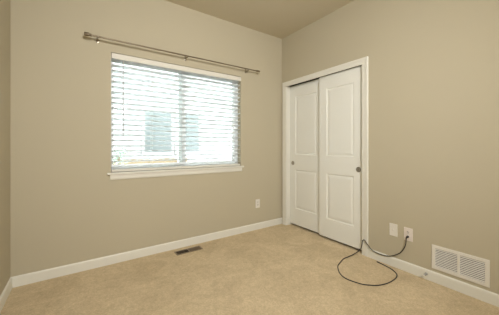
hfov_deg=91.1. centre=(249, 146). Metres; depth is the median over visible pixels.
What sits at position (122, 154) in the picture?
young tree
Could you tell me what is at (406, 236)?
power cord
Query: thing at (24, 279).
baseboard
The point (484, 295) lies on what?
baseboard
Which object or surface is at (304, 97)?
door
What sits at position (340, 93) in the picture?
door
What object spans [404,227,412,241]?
wall outlet
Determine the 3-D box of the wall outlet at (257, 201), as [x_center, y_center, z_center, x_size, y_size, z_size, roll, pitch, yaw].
[0.113,0.785,3.367,0.072,0.117,0.008,0,0,-35]
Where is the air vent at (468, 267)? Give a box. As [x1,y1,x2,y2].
[432,244,489,287]
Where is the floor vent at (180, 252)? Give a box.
[174,246,202,255]
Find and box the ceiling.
[166,0,353,38]
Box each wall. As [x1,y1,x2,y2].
[0,0,9,294]
[10,0,281,276]
[282,0,498,293]
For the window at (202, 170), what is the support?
in the wall at (65, 207)
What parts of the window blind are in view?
rail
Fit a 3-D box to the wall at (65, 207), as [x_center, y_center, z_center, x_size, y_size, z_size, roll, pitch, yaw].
[-0.470,-0.224,3.056,3.907,2.732,0.140,0,0,-35]
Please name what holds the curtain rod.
attached to the wall at (65, 207)
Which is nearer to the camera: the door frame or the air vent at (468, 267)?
the air vent at (468, 267)
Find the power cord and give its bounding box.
[337,236,408,285]
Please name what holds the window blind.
attached to the window at (202, 170)
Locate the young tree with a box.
[113,147,130,164]
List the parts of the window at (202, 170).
sash, sill, sash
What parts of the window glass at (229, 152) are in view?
pane, pane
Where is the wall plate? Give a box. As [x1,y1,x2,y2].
[389,223,397,236]
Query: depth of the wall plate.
2.32 m
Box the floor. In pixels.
[0,224,498,314]
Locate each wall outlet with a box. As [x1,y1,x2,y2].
[255,199,259,207]
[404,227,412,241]
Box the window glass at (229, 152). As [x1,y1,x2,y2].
[113,63,231,162]
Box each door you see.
[290,79,318,232]
[319,66,361,249]
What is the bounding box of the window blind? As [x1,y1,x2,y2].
[111,53,240,171]
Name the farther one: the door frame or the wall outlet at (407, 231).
the door frame
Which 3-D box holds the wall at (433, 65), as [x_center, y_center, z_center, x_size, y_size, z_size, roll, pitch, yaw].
[1.845,-0.224,1.738,0.115,2.733,4.655,0,0,-35]
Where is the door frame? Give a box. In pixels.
[282,56,367,256]
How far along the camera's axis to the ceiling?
2.88 m
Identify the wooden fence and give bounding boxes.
[113,158,187,164]
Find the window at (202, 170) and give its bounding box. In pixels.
[107,62,243,179]
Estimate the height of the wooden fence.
1.378 m
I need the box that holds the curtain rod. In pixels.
[84,32,259,72]
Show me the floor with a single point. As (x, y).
(281, 269)
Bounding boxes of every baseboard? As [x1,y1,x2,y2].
[0,278,11,311]
[10,218,281,287]
[368,248,498,306]
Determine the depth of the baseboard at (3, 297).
1.80 m
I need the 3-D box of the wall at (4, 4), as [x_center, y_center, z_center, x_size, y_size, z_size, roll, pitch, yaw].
[-0.664,-0.224,0.013,0.140,2.732,4.655,0,0,-35]
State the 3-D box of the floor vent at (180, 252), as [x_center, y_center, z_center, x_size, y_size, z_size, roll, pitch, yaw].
[-0.663,1.131,2.672,0.290,0.012,0.100,0,0,-35]

